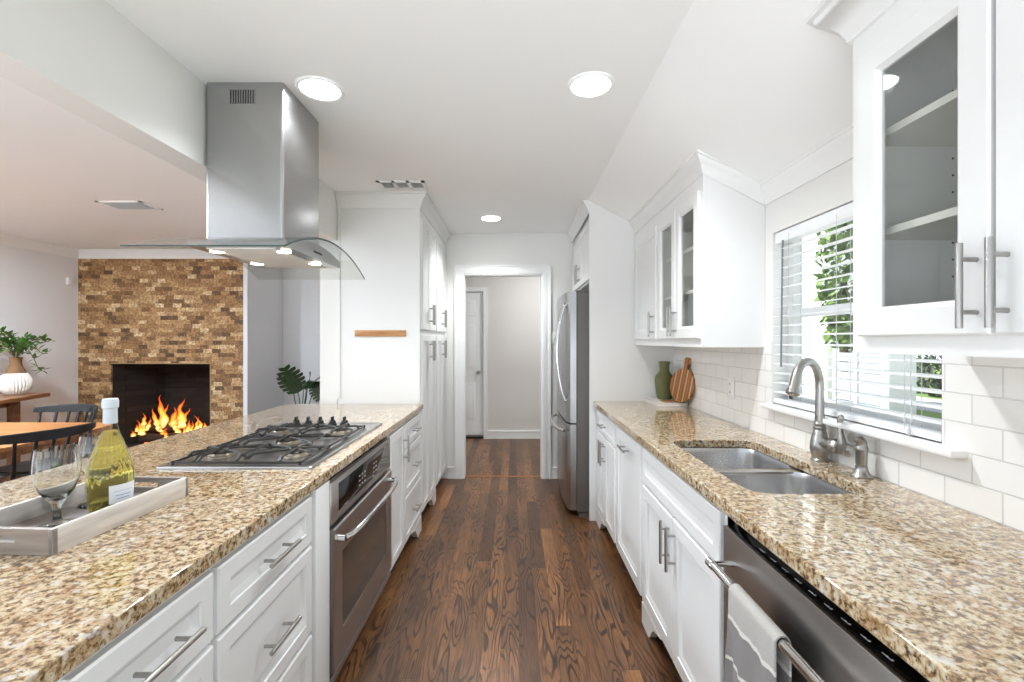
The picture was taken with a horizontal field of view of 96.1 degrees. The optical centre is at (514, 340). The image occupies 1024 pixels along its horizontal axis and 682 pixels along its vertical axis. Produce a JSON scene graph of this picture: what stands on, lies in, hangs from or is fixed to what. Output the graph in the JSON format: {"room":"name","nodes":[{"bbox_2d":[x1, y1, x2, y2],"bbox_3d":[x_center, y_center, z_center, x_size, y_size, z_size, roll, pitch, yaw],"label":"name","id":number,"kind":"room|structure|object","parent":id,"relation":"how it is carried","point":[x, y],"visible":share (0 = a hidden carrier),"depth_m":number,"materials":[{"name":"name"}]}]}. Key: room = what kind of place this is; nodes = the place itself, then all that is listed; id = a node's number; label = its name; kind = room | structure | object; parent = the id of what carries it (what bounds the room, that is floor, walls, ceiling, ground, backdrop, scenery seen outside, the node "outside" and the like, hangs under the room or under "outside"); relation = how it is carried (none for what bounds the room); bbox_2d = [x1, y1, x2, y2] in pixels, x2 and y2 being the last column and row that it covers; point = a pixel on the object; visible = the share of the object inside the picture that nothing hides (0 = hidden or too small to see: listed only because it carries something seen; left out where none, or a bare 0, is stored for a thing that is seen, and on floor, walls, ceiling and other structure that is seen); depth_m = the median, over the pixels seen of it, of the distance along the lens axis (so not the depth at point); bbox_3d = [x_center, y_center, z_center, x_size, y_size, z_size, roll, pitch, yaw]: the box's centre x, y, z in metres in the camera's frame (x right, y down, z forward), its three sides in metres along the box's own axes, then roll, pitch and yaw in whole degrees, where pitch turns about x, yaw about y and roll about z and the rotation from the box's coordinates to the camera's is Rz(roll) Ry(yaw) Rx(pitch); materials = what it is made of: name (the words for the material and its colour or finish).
{"room":"kitchen","nodes":[
{"label":"kitchen","id":0,"kind":"room"},
{"bbox_2d":[0,244,77,476],"bbox_3d":[-5.220,0.148,2.850,0.100,2.440,7.100,0,0,0],"label":"wall","id":1,"kind":"structure","parent":0,"point":[36,298],"depth_m":5.04,"materials":[{"name":"grey paint"}]},
{"bbox_2d":[66,278,72,284],"bbox_3d":[-5.154,-0.692,5.330,0.029,0.080,0.060,0,0,0],"label":"wall sensor","id":2,"kind":"object","parent":1,"relation":"attached to","point":[69,281],"visible":1,"depth_m":5.31,"materials":[{"name":"white plastic"}]},
{"bbox_2d":[0,77,319,248],"bbox_3d":[-3.326,-1.112,2.850,3.948,0.080,7.100,0,0,0],"label":"ceiling","id":3,"kind":"structure","parent":0,"point":[55,163],"depth_m":3.17,"materials":[{"name":"paint"}]},
{"bbox_2d":[95,201,162,209],"bbox_3d":[-3.035,-1.067,3.632,0.350,0.010,0.225,0,0,0],"label":"ceiling vent","id":4,"kind":"object","parent":3,"relation":"in","point":[120,205],"visible":1,"depth_m":3.63,"materials":[{"name":"white metal"}]},
{"bbox_2d":[0,0,337,403],"bbox_3d":[-1.352,0.148,2.875,0.126,2.440,7.150,0,0,0],"label":"wall","id":5,"kind":"structure","parent":0,"point":[85,58],"depth_m":1.52,"materials":[{"name":"white paint"}]},
{"bbox_2d":[0,233,319,269],"bbox_3d":[-4.558,-1.023,3.461,2.959,0.098,7.917,0,0,28],"label":"crown molding","id":6,"kind":"structure","parent":5,"relation":"attached to","point":[5,239],"depth_m":5.40,"materials":[{"name":"white wood"}]},
{"bbox_2d":[78,259,282,447],"bbox_3d":[-4.163,0.148,5.854,2.013,2.440,0.832,0,0,0],"label":"wall","id":7,"kind":"structure","parent":0,"point":[130,310],"depth_m":5.45,"materials":[{"name":"stone"}]},
{"bbox_2d":[111,363,210,424],"bbox_3d":[-4.188,0.764,5.457,1.184,1.007,0.026,0,0,0],"label":"trim","id":8,"kind":"structure","parent":7,"relation":"attached to","point":[111,363],"depth_m":5.44,"materials":[{"name":"brown metal"}]},
{"bbox_2d":[131,398,205,442],"bbox_3d":[-4.193,0.969,5.714,0.969,0.603,0.442,0,0,0],"label":"fire","id":9,"kind":"object","parent":7,"relation":"in","point":[155,430],"visible":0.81,"depth_m":5.64,"materials":[{"name":"orange"}]},
{"bbox_2d":[283,270,319,404],"bbox_3d":[-2.311,0.148,6.320,1.792,2.440,0.100,0,0,0],"label":"wall","id":10,"kind":"structure","parent":0,"point":[301,288],"depth_m":6.27,"materials":[{"name":"grey paint"}]},
{"bbox_2d":[0,439,682,681],"bbox_3d":[-1.970,1.398,2.950,6.660,0.060,7.300,0,0,0],"label":"floor","id":11,"kind":"structure","parent":0,"point":[500,580],"depth_m":2.47,"materials":[{"name":"brown wood"}]},
{"bbox_2d":[0,393,49,480],"bbox_3d":[-4.755,0.943,3.910,0.789,0.850,1.420,0,0,0],"label":"console table","id":12,"kind":"object","parent":11,"relation":"on","point":[12,403],"visible":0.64,"depth_m":4.27,"materials":[{"name":"brown wood"}]},
{"bbox_2d":[0,326,51,394],"bbox_3d":[-4.797,0.168,4.440,0.785,0.700,0.278,0,0,0],"label":"potted plant","id":13,"kind":"object","parent":12,"relation":"on","point":[15,380],"visible":1,"depth_m":4.41,"materials":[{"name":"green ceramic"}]},
{"bbox_2d":[0,422,95,480],"bbox_3d":[-2.901,0.939,2.743,0.539,0.862,0.535,0,0,18],"label":"dining chair","id":14,"kind":"object","parent":11,"relation":"on","point":[52,434],"visible":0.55,"depth_m":2.60,"materials":[{"name":"black paint"}]},
{"bbox_2d":[0,404,97,475],"bbox_3d":[-3.516,0.939,3.457,0.535,0.862,0.539,0,0,4],"label":"dining chair","id":15,"kind":"object","parent":11,"relation":"on","point":[22,468],"visible":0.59,"depth_m":3.64,"materials":[{"name":"black paint"}]},
{"bbox_2d":[0,422,110,459],"bbox_3d":[-3.615,0.993,3.000,1.330,0.750,1.000,0,0,0],"label":"dining table","id":16,"kind":"object","parent":11,"relation":"on","point":[6,428],"visible":0.53,"depth_m":3.22,"materials":[{"name":"brown wood"}]},
{"bbox_2d":[56,569,212,681],"bbox_3d":[-0.950,0.930,0.688,0.636,0.876,0.695,0,0,0],"label":"base cabinet","id":17,"kind":"object","parent":11,"relation":"on","point":[170,642],"visible":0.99,"depth_m":0.89,"materials":[{"name":"white paint"}]},
{"bbox_2d":[208,495,311,681],"bbox_3d":[-0.950,0.930,1.286,0.636,0.876,0.498,0,0,0],"label":"base cabinet","id":18,"kind":"object","parent":11,"relation":"on","point":[262,589],"visible":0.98,"depth_m":1.26,"materials":[{"name":"white paint"}]},
{"bbox_2d":[276,364,319,403],"bbox_3d":[-2.652,0.824,5.818,0.624,1.088,0.444,0,0,0],"label":"potted plant","id":19,"kind":"object","parent":11,"relation":"on","point":[293,383],"visible":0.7,"depth_m":5.71,"materials":[{"name":"green plant"}]},
{"bbox_2d":[308,436,386,681],"bbox_3d":[-0.968,0.930,2.012,0.600,0.876,0.950,0,0,0],"label":"base cabinet","id":20,"kind":"object","parent":11,"relation":"on","point":[320,543],"visible":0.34,"depth_m":1.59,"materials":[{"name":"white paint"}]},
{"bbox_2d":[0,404,422,681],"bbox_3d":[-1.155,0.474,1.817,0.990,0.036,3.035,0,0,0],"label":"countertop","id":21,"kind":"structure","parent":20,"relation":"on","point":[57,611],"depth_m":1.01,"materials":[{"name":"beige stone"}]},
{"bbox_2d":[0,476,188,555],"bbox_3d":[-1.098,0.428,1.172,0.256,0.056,0.380,0,0,3],"label":"serving tray","id":22,"kind":"object","parent":21,"relation":"on","point":[20,534],"visible":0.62,"depth_m":1.12,"materials":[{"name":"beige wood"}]},
{"bbox_2d":[31,444,81,527],"bbox_3d":[-1.094,0.350,1.100,0.087,0.190,0.087,0,0,0],"label":"goblet","id":23,"kind":"object","parent":22,"relation":"on","point":[55,470],"visible":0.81,"depth_m":1.08,"materials":[{"name":"clear glass"}]},
{"bbox_2d":[77,432,101,508],"bbox_3d":[-1.140,0.350,1.262,0.087,0.190,0.087,0,0,0],"label":"goblet","id":24,"kind":"object","parent":22,"relation":"on","point":[87,442],"visible":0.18,"depth_m":1.22,"materials":[{"name":"clear glass"}]},
{"bbox_2d":[84,398,134,513],"bbox_3d":[-1.050,0.297,1.195,0.100,0.297,0.098,0,0,0],"label":"wine bottle","id":25,"kind":"object","parent":22,"relation":"on","point":[109,477],"visible":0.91,"depth_m":1.17,"materials":[{"name":"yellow glass"}]},
{"bbox_2d":[156,416,381,469],"bbox_3d":[-1.000,0.430,2.079,0.555,0.052,0.893,0,0,0],"label":"gas cooktop","id":26,"kind":"object","parent":21,"relation":"in","point":[295,445],"visible":1,"depth_m":1.86,"materials":[{"name":"metal"}]},
{"bbox_2d":[328,437,398,681],"bbox_3d":[-0.901,0.889,2.074,0.638,0.747,0.803,0,0,0],"label":"wall oven","id":27,"kind":"object","parent":20,"relation":"in","point":[360,492],"visible":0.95,"depth_m":1.93,"materials":[{"name":"silver metal"}]},
{"bbox_2d":[337,208,435,511],"bbox_3d":[-0.959,0.197,3.646,0.654,2.342,0.632,0,0,0],"label":"pantry cabinet","id":28,"kind":"object","parent":11,"relation":"on","point":[394,250],"depth_m":3.35,"materials":[{"name":"white paint"}]},
{"bbox_2d":[335,191,450,243],"bbox_3d":[-0.959,-1.016,3.932,0.654,0.109,1.288,0,0,0],"label":"crown molding","id":29,"kind":"structure","parent":28,"relation":"on","point":[345,199],"depth_m":3.33,"materials":[{"name":"white paint"}]},
{"bbox_2d":[387,412,421,569],"bbox_3d":[-0.950,0.930,2.916,0.636,0.876,0.854,0,0,0],"label":"base cabinet","id":30,"kind":"object","parent":11,"relation":"on","point":[405,441],"visible":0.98,"depth_m":2.84,"materials":[{"name":"white paint"}]},
{"bbox_2d":[434,229,446,484],"bbox_3d":[-0.959,0.197,4.270,0.654,2.342,0.612,0,0,0],"label":"pantry cabinet","id":31,"kind":"object","parent":11,"relation":"on","point":[441,312],"visible":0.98,"depth_m":4.21,"materials":[{"name":"white paint"}]},
{"bbox_2d":[550,290,588,516],"bbox_3d":[0.740,0.487,3.992,0.860,1.762,0.880,0,0,0],"label":"refrigerator","id":32,"kind":"object","parent":11,"relation":"on","point":[572,336],"visible":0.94,"depth_m":3.56,"materials":[{"name":"metal"}]},
{"bbox_2d":[596,409,617,542],"bbox_3d":[0.888,0.930,3.159,0.623,0.876,0.672,0,0,0],"label":"base cabinet","id":33,"kind":"object","parent":11,"relation":"on","point":[606,432],"visible":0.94,"depth_m":3.12,"materials":[{"name":"white paint"}]},
{"bbox_2d":[616,426,644,595],"bbox_3d":[0.888,0.930,2.531,0.623,0.876,0.579,0,0,0],"label":"base cabinet","id":34,"kind":"object","parent":11,"relation":"on","point":[629,482],"visible":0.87,"depth_m":2.50,"materials":[{"name":"white paint"}]},
{"bbox_2d":[589,201,673,520],"bbox_3d":[0.895,0.151,3.511,0.648,2.435,0.022,0,0,0],"label":"end panel","id":35,"kind":"object","parent":11,"relation":"on","point":[620,369],"visible":0.5,"depth_m":3.50,"materials":[{"name":"white paint"}]},
{"bbox_2d":[642,448,737,681],"bbox_3d":[0.888,0.930,1.804,0.623,0.876,0.873,0,0,0],"label":"base cabinet","id":36,"kind":"object","parent":11,"relation":"on","point":[683,599],"visible":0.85,"depth_m":1.72,"materials":[{"name":"white paint"}]},
{"bbox_2d":[593,401,1023,681],"bbox_3d":[0.904,0.474,1.758,0.613,0.036,3.475,0,0,0],"label":"countertop","id":37,"kind":"structure","parent":36,"relation":"on","point":[939,584],"depth_m":1.01,"materials":[{"name":"beige stone"}]},
{"bbox_2d":[645,398,687,406],"bbox_3d":[1.095,0.442,3.330,0.220,0.026,0.290,0,0,0],"label":"hardcover book","id":38,"kind":"object","parent":37,"relation":"on","point":[656,402],"visible":0.8,"depth_m":3.19,"materials":[{"name":"white paper"}]},
{"bbox_2d":[655,361,672,399],"bbox_3d":[1.106,0.290,3.395,0.136,0.277,0.136,0,0,0],"label":"ceramic vase","id":39,"kind":"object","parent":38,"relation":"on","point":[663,378],"visible":0.97,"depth_m":3.35,"materials":[{"name":"green ceramic"}]},
{"bbox_2d":[660,400,684,402],"bbox_3d":[1.115,0.426,3.250,0.140,0.006,0.100,0,0,0],"label":"wooden coaster","id":40,"kind":"object","parent":38,"relation":"on","point":[665,401],"visible":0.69,"depth_m":3.22,"materials":[{"name":"brown wood"}]},
{"bbox_2d":[670,357,694,401],"bbox_3d":[1.167,0.268,3.184,0.066,0.312,0.224,0,0,-24],"label":"cutting board","id":41,"kind":"object","parent":38,"relation":"on","point":[682,384],"visible":1,"depth_m":3.17,"materials":[{"name":"brown wood"}]},
{"bbox_2d":[682,448,852,493],"bbox_3d":[0.900,0.597,1.748,0.412,0.205,0.780,0,0,0],"label":"sink","id":42,"kind":"object","parent":37,"relation":"in","point":[751,469],"visible":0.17,"depth_m":1.75,"materials":[{"name":"metal"}]},
{"bbox_2d":[785,358,845,461],"bbox_3d":[1.086,0.259,1.706,0.226,0.395,0.166,0,0,0],"label":"kitchen faucet","id":43,"kind":"object","parent":37,"relation":"on","point":[820,446],"visible":0.99,"depth_m":1.73,"materials":[{"name":"silver metal"}]},
{"bbox_2d":[809,420,829,461],"bbox_3d":[1.165,0.379,1.756,0.067,0.155,0.067,0,0,0],"label":"faucet","id":44,"kind":"object","parent":43,"relation":"attached to","point":[819,453],"depth_m":1.74,"materials":[{"name":"silver metal"}]},
{"bbox_2d":[847,433,872,478],"bbox_3d":[1.161,0.382,1.545,0.071,0.148,0.062,0,0,0],"label":"sprayer","id":45,"kind":"object","parent":37,"relation":"on","point":[860,471],"visible":1,"depth_m":1.53,"materials":[{"name":"silver metal"}]},
{"bbox_2d":[705,525,929,681],"bbox_3d":[0.866,0.934,1.008,0.648,0.868,0.707,0,0,0],"label":"dishwasher","id":46,"kind":"object","parent":11,"relation":"on","point":[827,644],"visible":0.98,"depth_m":0.97,"materials":[{"name":"silver metal"}]},
{"bbox_2d":[724,584,791,681],"bbox_3d":[0.551,0.799,1.057,0.050,0.377,0.209,0,0,0],"label":"dish towel","id":47,"kind":"object","parent":46,"relation":"hanging from","point":[752,654],"visible":0.98,"depth_m":1.05,"materials":[{"name":"grey fabric"}]},
{"bbox_2d":[105,0,852,232],"bbox_3d":[0.004,-0.901,2.000,2.712,0.501,5.400,0,0,0],"label":"ceiling","id":48,"kind":"structure","parent":0,"point":[470,100],"depth_m":1.80,"materials":[{"name":"paint"}]},
{"bbox_2d":[120,82,364,279],"bbox_3d":[-1.086,-0.699,2.030,0.572,0.744,0.861,0,0,0],"label":"range hood","id":49,"kind":"object","parent":48,"relation":"hanging from","point":[263,142],"visible":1,"depth_m":1.90,"materials":[{"name":"metal"}]},
{"bbox_2d":[186,240,339,268],"bbox_3d":[-1.056,-0.391,2.015,0.380,0.070,0.540,0,0,0],"label":"hood","id":50,"kind":"object","parent":49,"relation":"attached to","point":[304,254],"depth_m":1.94,"materials":[{"name":"silver metal"}]},
{"bbox_2d":[294,76,344,101],"bbox_3d":[-0.827,-1.068,1.957,0.198,0.008,0.198,0,0,0],"label":"recessed light","id":51,"kind":"object","parent":48,"relation":"in","point":[317,88],"visible":1,"depth_m":1.95,"materials":[{"name":"white plastic"}]},
{"bbox_2d":[376,181,427,188],"bbox_3d":[-0.765,-1.067,3.150,0.320,0.010,0.150,0,0,0],"label":"ceiling vent","id":52,"kind":"object","parent":48,"relation":"in","point":[383,184],"visible":1,"depth_m":3.13,"materials":[{"name":"white metal"}]},
{"bbox_2d":[480,215,501,221],"bbox_3d":[-0.205,-1.068,4.010,0.198,0.008,0.198,0,0,0],"label":"recessed light","id":53,"kind":"object","parent":48,"relation":"in","point":[489,218],"visible":1,"depth_m":4.01,"materials":[{"name":"white plastic"}]},
{"bbox_2d":[567,71,614,98],"bbox_3d":[0.320,-1.068,1.926,0.198,0.008,0.198,0,0,0],"label":"recessed light","id":54,"kind":"object","parent":48,"relation":"in","point":[591,84],"visible":1,"depth_m":1.92,"materials":[{"name":"white plastic"}]},
{"bbox_2d":[466,277,539,436],"bbox_3d":[0.000,0.148,6.500,3.400,2.440,0.100,0,0,0],"label":"wall","id":55,"kind":"structure","parent":0,"point":[513,302],"depth_m":6.45,"materials":[{"name":"grey paint"}]},
{"bbox_2d":[466,292,482,434],"bbox_3d":[-0.828,0.318,6.473,0.776,2.010,0.095,0,0,0],"label":"door","id":56,"kind":"structure","parent":55,"relation":"in","point":[474,300],"depth_m":6.49,"materials":[{"name":"white wood"}]},
{"bbox_2d":[466,437,482,438],"bbox_3d":[-0.828,1.362,6.495,0.776,0.012,0.090,0,0,0],"label":"sill","id":57,"kind":"structure","parent":55,"relation":"attached to","point":[466,437],"depth_m":6.46,"materials":[{"name":"brown wood"}]},
{"bbox_2d":[466,287,487,438],"bbox_3d":[-0.828,0.307,6.439,0.908,2.122,0.022,0,0,0],"label":"door frame","id":58,"kind":"structure","parent":55,"relation":"in","point":[484,290],"depth_m":6.43,"materials":[{"name":"white wood"}]},
{"bbox_2d":[488,430,539,438],"bbox_3d":[0.610,1.310,6.440,1.980,0.115,0.020,0,0,0],"label":"baseboard","id":59,"kind":"structure","parent":55,"relation":"attached to","point":[492,434],"depth_m":6.44,"materials":[{"name":"white wood"}]},
{"bbox_2d":[441,233,573,477],"bbox_3d":[-0.006,0.148,4.640,2.692,2.440,0.120,0,0,0],"label":"wall","id":60,"kind":"structure","parent":0,"point":[553,249],"depth_m":4.58,"materials":[{"name":"white paint"}]},
{"bbox_2d":[454,265,550,478],"bbox_3d":[-0.117,0.306,4.631,0.958,2.123,0.146,0,0,0],"label":"door frame","id":61,"kind":"structure","parent":60,"relation":"in","point":[461,272],"depth_m":4.56,"materials":[{"name":"white wood"}]},
{"bbox_2d":[447,467,557,478],"bbox_3d":[-0.098,1.310,4.571,1.135,0.115,0.018,0,0,0],"label":"baseboard","id":62,"kind":"structure","parent":60,"relation":"attached to","point":[554,470],"depth_m":4.57,"materials":[{"name":"white wood"}]},
{"bbox_2d":[465,476,540,476],"bbox_3d":[-0.117,1.366,4.645,0.782,0.004,0.030,0,0,0],"label":"trim","id":63,"kind":"structure","parent":60,"relation":"attached to","point":[465,476],"depth_m":4.63,"materials":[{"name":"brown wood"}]},
{"bbox_2d":[551,332,556,343],"bbox_3d":[0.396,-0.032,4.574,0.072,0.116,0.012,0,0,0],"label":"light switch","id":64,"kind":"object","parent":60,"relation":"attached to","point":[553,334],"visible":0.78,"depth_m":4.57,"materials":[{"name":"white plastic"}]},
{"bbox_2d":[762,158,941,472],"bbox_3d":[1.280,0.322,2.000,0.120,2.093,5.400,0,0,0],"label":"wall","id":65,"kind":"structure","parent":0,"point":[832,190],"depth_m":2.12,"materials":[{"name":"white paint"}]},
{"bbox_2d":[572,215,588,290],"bbox_3d":[0.874,-0.759,4.051,0.687,0.594,1.055,0,0,0],"label":"upper cabinet","id":66,"kind":"object","parent":65,"relation":"attached to","point":[580,249],"visible":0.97,"depth_m":3.98,"materials":[{"name":"white paint"}]},
{"bbox_2d":[567,200,589,242],"bbox_3d":[0.546,-1.023,4.039,0.050,0.097,1.078,0,0,0],"label":"crown molding","id":67,"kind":"structure","parent":66,"relation":"attached to","point":[583,212],"depth_m":3.86,"materials":[{"name":"white paint"}]},
{"bbox_2d":[635,174,764,346],"bbox_3d":[1.038,-0.426,2.865,0.361,0.915,1.261,0,0,0],"label":"upper cabinet","id":68,"kind":"object","parent":65,"relation":"attached to","point":[700,260],"visible":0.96,"depth_m":2.23,"materials":[{"name":"white paint"}]},
{"bbox_2d":[664,246,692,263],"bbox_3d":[1.075,-0.493,2.865,0.267,0.018,1.223,0,0,0],"label":"shelf","id":69,"kind":"object","parent":68,"relation":"attached to","point":[688,253],"depth_m":2.70,"materials":[{"name":"white wood"}]},
{"bbox_2d":[664,290,692,300],"bbox_3d":[1.075,-0.263,2.865,0.267,0.018,1.223,0,0,0],"label":"shelf","id":70,"kind":"object","parent":68,"relation":"attached to","point":[688,295],"depth_m":2.75,"materials":[{"name":"white wood"}]},
{"bbox_2d":[628,0,898,233],"bbox_3d":[1.029,-0.792,1.898,0.382,0.267,3.196,0,0,0],"label":"crown molding","id":71,"kind":"structure","parent":68,"relation":"attached to","point":[699,163],"depth_m":1.92,"materials":[{"name":"white paint"}]},
{"bbox_2d":[674,341,1023,532],"bbox_3d":[1.216,0.231,1.399,0.008,0.465,4.199,0,0,0],"label":"wall tile","id":72,"kind":"structure","parent":65,"relation":"attached to","point":[983,397],"depth_m":1.29,"materials":[{"name":"white tile"}]},
{"bbox_2d":[727,377,733,398],"bbox_3d":[1.207,0.262,2.570,0.009,0.118,0.075,0,0,0],"label":"wall outlet","id":73,"kind":"object","parent":72,"relation":"attached to","point":[730,381],"visible":1,"depth_m":2.56,"materials":[{"name":"white plastic"}]},
{"bbox_2d":[728,382,731,393],"bbox_3d":[1.205,0.262,2.570,0.004,0.068,0.034,0,0,0],"label":"receptacle","id":74,"kind":"object","parent":73,"relation":"attached to","point":[729,383],"depth_m":2.57,"materials":[{"name":"white plastic"}]},
{"bbox_2d":[760,403,967,457],"bbox_3d":[1.228,0.304,1.708,0.125,0.022,0.956,0,0,0],"label":"window sill","id":75,"kind":"structure","parent":65,"relation":"attached to","point":[937,448],"depth_m":1.48,"materials":[{"name":"white wood"}]},
{"bbox_2d":[787,238,941,430],"bbox_3d":[1.313,-0.108,1.738,0.050,0.802,0.866,0,0,0],"label":"window","id":76,"kind":"structure","parent":65,"relation":"in","point":[794,319],"depth_m":2.14,"materials":[{"name":"white plastic"}]},
{"bbox_2d":[774,202,941,441],"bbox_3d":[1.237,-0.108,1.738,0.076,0.794,0.854,0,0,0],"label":"window blind","id":77,"kind":"object","parent":76,"relation":"attached to","point":[844,214],"visible":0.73,"depth_m":1.74,"materials":[{"name":"white plastic"}]},
{"bbox_2d":[853,0,1023,357],"bbox_3d":[1.038,-0.426,0.772,0.361,0.915,0.945,0,0,0],"label":"upper cabinet","id":78,"kind":"object","parent":65,"relation":"attached to","point":[938,85],"visible":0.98,"depth_m":1.07,"materials":[{"name":"white paint"}]},
{"bbox_2d":[885,89,956,145],"bbox_3d":[1.075,-0.528,0.772,0.267,0.018,0.907,0,0,0],"label":"shelf","id":79,"kind":"object","parent":78,"relation":"attached to","point":[935,124],"depth_m":1.12,"materials":[{"name":"white wood"}]},
{"bbox_2d":[885,206,956,239],"bbox_3d":[1.075,-0.278,0.772,0.267,0.018,0.907,0,0,0],"label":"shelf","id":80,"kind":"object","parent":78,"relation":"attached to","point":[942,225],"depth_m":1.11,"materials":[{"name":"white wood"}]},
{"label":"outside","id":81,"kind":"structure","parent":0,"visible":0},
{"bbox_3d":[5.425,1.661,3.350,7.950,0.015,10.700,0,0,0],"label":"driveway","id":82,"kind":"object","parent":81,"visible":0},
{"bbox_2d":[810,220,852,400],"bbox_3d":[5.614,-0.399,7.846,0.924,4.133,0.986,0,0,0],"label":"leafy tree","id":83,"kind":"object","parent":82,"relation":"on","point":[842,281],"visible":0.42,"depth_m":7.79,"materials":[{"name":"green plant"}]},
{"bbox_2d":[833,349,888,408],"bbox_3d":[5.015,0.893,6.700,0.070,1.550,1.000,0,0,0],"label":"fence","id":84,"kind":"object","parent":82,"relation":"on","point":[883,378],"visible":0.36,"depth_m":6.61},
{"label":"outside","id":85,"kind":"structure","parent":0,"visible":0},
{"bbox_2d":[916,364,941,418],"bbox_3d":[15.800,1.678,15.000,28.400,0.020,50.000,0,0,0],"label":"lawn","id":86,"kind":"structure","parent":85,"point":[918,394],"depth_m":13.12,"materials":[{"name":"green plant"}]},
{"bbox_2d":[803,230,915,413],"bbox_3d":[7.950,-2.182,12.500,2.900,7.700,5.000,0,0,0],"label":"neighbor house","id":87,"kind":"structure","parent":86,"relation":"on","point":[809,287],"depth_m":10.46,"materials":[{"name":"white"}]},
{"bbox_2d":[916,355,941,396],"bbox_3d":[12.812,1.005,13.816,1.479,1.394,1.461,0,0,-42],"label":"shrub","id":88,"kind":"object","parent":86,"relation":"on","point":[935,383],"visible":0.36,"depth_m":13.77,"materials":[{"name":"green plant"}]},
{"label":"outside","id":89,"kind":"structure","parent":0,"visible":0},
{"bbox_2d":[916,396,941,413],"bbox_3d":[10.900,1.661,12.000,2.200,0.015,36.000,0,0,0],"label":"street","id":90,"kind":"structure","parent":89,"point":[930,400],"depth_m":12.37,"materials":[{"name":"white"}]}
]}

